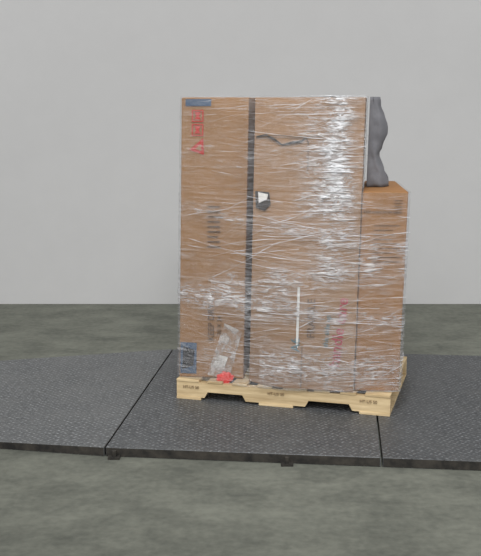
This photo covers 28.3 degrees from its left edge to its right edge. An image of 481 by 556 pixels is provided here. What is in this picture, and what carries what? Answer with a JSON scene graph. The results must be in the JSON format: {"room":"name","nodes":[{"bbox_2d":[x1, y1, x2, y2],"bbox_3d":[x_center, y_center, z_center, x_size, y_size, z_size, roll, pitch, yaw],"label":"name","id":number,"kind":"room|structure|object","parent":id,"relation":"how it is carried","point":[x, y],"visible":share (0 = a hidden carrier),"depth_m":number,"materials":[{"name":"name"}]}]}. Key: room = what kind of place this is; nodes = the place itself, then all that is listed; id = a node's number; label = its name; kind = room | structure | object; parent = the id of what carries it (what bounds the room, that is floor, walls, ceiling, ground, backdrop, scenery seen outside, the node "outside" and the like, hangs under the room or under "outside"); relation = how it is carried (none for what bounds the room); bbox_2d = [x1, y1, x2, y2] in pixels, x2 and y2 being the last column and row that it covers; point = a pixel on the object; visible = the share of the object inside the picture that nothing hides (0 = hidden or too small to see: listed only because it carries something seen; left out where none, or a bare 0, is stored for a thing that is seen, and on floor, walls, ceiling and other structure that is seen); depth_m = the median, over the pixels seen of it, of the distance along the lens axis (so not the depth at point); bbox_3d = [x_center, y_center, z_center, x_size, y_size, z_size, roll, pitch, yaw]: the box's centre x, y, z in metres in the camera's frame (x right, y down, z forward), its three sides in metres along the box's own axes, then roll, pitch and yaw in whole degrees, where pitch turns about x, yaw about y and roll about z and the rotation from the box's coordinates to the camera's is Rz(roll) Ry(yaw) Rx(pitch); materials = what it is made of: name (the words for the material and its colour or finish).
{"room":"loading area","nodes":[
{"label":"loading area","id":0,"kind":"room"},
{"bbox_2d":[0,0,480,303],"bbox_3d":[0.000,-1.848,8.227,12.000,4.200,0.150,0,10,0],"label":"wall","id":1,"kind":"structure","parent":0,"point":[92,92],"depth_m":8.22,"materials":[{"name":"paint"}]},
{"bbox_2d":[0,304,480,555],"bbox_3d":[0.000,0.843,5.158,12.000,0.001,6.850,0,10,0],"label":"floor","id":2,"kind":"structure","parent":0,"point":[52,504],"depth_m":4.38,"materials":[{"name":"concrete"}]},
{"bbox_2d":[0,349,171,455],"bbox_3d":[-1.391,0.703,5.791,1.817,0.050,1.968,0,10,0],"label":"floor plate","id":3,"kind":"object","parent":2,"relation":"on","point":[77,404],"visible":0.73,"depth_m":5.65,"materials":[{"name":"grey metal"}]},
{"bbox_2d":[108,450,120,459],"bbox_3d":[-0.636,0.887,4.795,0.060,0.042,0.040,0,10,0],"label":"plate levelling foot","id":4,"kind":"object","parent":2,"relation":"on","point":[113,456],"visible":1,"depth_m":4.78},
{"bbox_2d":[106,349,380,466],"bbox_3d":[0.107,0.716,5.720,1.376,0.050,1.980,1,10,6],"label":"floor plate","id":5,"kind":"object","parent":2,"relation":"on","point":[218,426],"visible":0.66,"depth_m":5.06,"materials":[{"name":"grey metal"}]},
{"bbox_2d":[177,356,406,416],"bbox_3d":[0.343,0.605,5.855,1.250,0.119,0.870,3,11,15],"label":"wooden pallet","id":6,"kind":"object","parent":5,"relation":"on","point":[380,403],"visible":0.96,"depth_m":5.46,"materials":[{"name":"brown wood"}]},
{"bbox_2d":[180,97,254,378],"bbox_3d":[-0.112,-0.277,5.826,0.414,1.618,0.780,1,10,7],"label":"cardboard box","id":7,"kind":"object","parent":6,"relation":"on","point":[218,133],"visible":0.92,"depth_m":5.45,"materials":[{"name":"brown cardboard"}]},
{"bbox_2d":[180,342,196,373],"bbox_3d":[-0.305,0.469,5.599,0.101,0.187,0.003,2,10,10],"label":"print","id":8,"kind":"object","parent":7,"relation":"attached to","point":[188,350],"depth_m":5.60,"materials":[{"name":"blue"}]},
{"bbox_2d":[186,99,210,105],"bbox_3d":[-0.236,-0.981,5.330,0.146,0.038,0.001,1,10,8],"label":"print","id":9,"kind":"object","parent":7,"relation":"attached to","point":[189,102],"depth_m":5.33,"materials":[{"name":"blue"}]},
{"bbox_2d":[208,304,220,339],"bbox_3d":[-0.150,0.256,5.532,0.080,0.218,0.003,1,10,8],"label":"print","id":10,"kind":"object","parent":7,"relation":"attached to","point":[214,311],"depth_m":5.54,"materials":[{"name":"brown"}]},
{"bbox_2d":[207,206,222,247],"bbox_3d":[-0.146,-0.291,5.430,0.091,0.239,0.012,0,10,0],"label":"print","id":11,"kind":"object","parent":7,"relation":"attached to","point":[214,213],"depth_m":5.43,"materials":[{"name":"brown"}]},
{"bbox_2d":[208,323,239,376],"bbox_3d":[-0.093,0.429,5.550,0.205,0.344,0.012,2,10,9],"label":"pouch","id":12,"kind":"object","parent":7,"relation":"attached to","point":[220,361],"visible":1,"depth_m":5.56,"materials":[{"name":"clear plastic"}]},
{"bbox_2d":[216,371,233,382],"bbox_3d":[-0.088,0.580,5.558,0.108,0.079,0.029,0,10,0],"label":"tag","id":13,"kind":"object","parent":6,"relation":"on","point":[226,377],"visible":1,"depth_m":5.55,"materials":[{"name":"plastic"}]},
{"bbox_2d":[177,95,407,391],"bbox_3d":[0.315,-0.254,5.675,1.331,1.625,0.992,1,10,7],"label":"wrap","id":14,"kind":"object","parent":6,"relation":"on","point":[337,168],"visible":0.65,"depth_m":5.13,"materials":[{"name":"white"}]},
{"bbox_2d":[249,97,366,391],"bbox_3d":[0.412,-0.239,5.624,0.638,1.618,0.844,2,10,9],"label":"cardboard box","id":15,"kind":"object","parent":6,"relation":"on","point":[283,174],"visible":0.94,"depth_m":5.23,"materials":[{"name":"brown cardboard"}]},
{"bbox_2d":[291,338,299,351],"bbox_3d":[0.306,0.374,5.329,0.051,0.081,0.001,3,10,12],"label":"print","id":16,"kind":"object","parent":15,"relation":"attached to","point":[292,347],"depth_m":5.33},
{"bbox_2d":[307,299,314,337],"bbox_3d":[0.390,0.223,5.279,0.043,0.218,0.002,3,10,12],"label":"print","id":17,"kind":"object","parent":15,"relation":"attached to","point":[311,322],"depth_m":5.28},
{"bbox_2d":[323,315,331,346],"bbox_3d":[0.481,0.295,5.278,0.037,0.183,0.002,7,11,11],"label":"print","id":18,"kind":"object","parent":15,"relation":"attached to","point":[328,315],"depth_m":5.28},
{"bbox_2d":[328,298,347,366],"bbox_3d":[0.540,0.300,5.271,0.061,0.390,0.002,9,11,11],"label":"print","id":19,"kind":"object","parent":15,"relation":"attached to","point":[343,299],"depth_m":5.27},
{"bbox_2d":[354,181,407,390],"bbox_3d":[0.795,0.018,5.607,0.268,1.116,0.765,1,10,4],"label":"cardboard box","id":20,"kind":"object","parent":6,"relation":"on","point":[384,209],"visible":0.92,"depth_m":5.24,"materials":[{"name":"brown cardboard"}]},
{"bbox_2d":[366,97,388,186],"bbox_3d":[0.797,-0.788,5.502,0.127,0.502,0.298,1,10,8],"label":"bundle","id":21,"kind":"object","parent":20,"relation":"on","point":[378,126],"visible":1,"depth_m":5.38,"materials":[{"name":"grey plastic"}]},
{"bbox_2d":[373,225,399,261],"bbox_3d":[0.794,-0.186,5.185,0.148,0.202,0.006,0,10,0],"label":"print","id":22,"kind":"object","parent":20,"relation":"attached to","point":[386,238],"depth_m":5.19,"materials":[{"name":"brown"}]},
{"bbox_2d":[394,200,402,212],"bbox_3d":[0.852,-0.385,5.149,0.046,0.069,0.002,0,10,0],"label":"print","id":23,"kind":"object","parent":20,"relation":"on","point":[398,204],"depth_m":5.15,"materials":[{"name":"brown"}]},
{"bbox_2d":[281,456,292,466],"bbox_3d":[0.230,0.904,4.706,0.060,0.042,0.040,0,10,0],"label":"plate levelling foot","id":24,"kind":"object","parent":2,"relation":"on","point":[286,463],"visible":1,"depth_m":4.69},
{"bbox_2d":[377,354,480,470],"bbox_3d":[1.554,0.739,5.590,1.510,0.050,2.020,1,10,6],"label":"floor plate","id":25,"kind":"object","parent":2,"relation":"on","point":[434,421],"visible":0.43,"depth_m":5.26,"materials":[{"name":"grey metal"}]}
]}

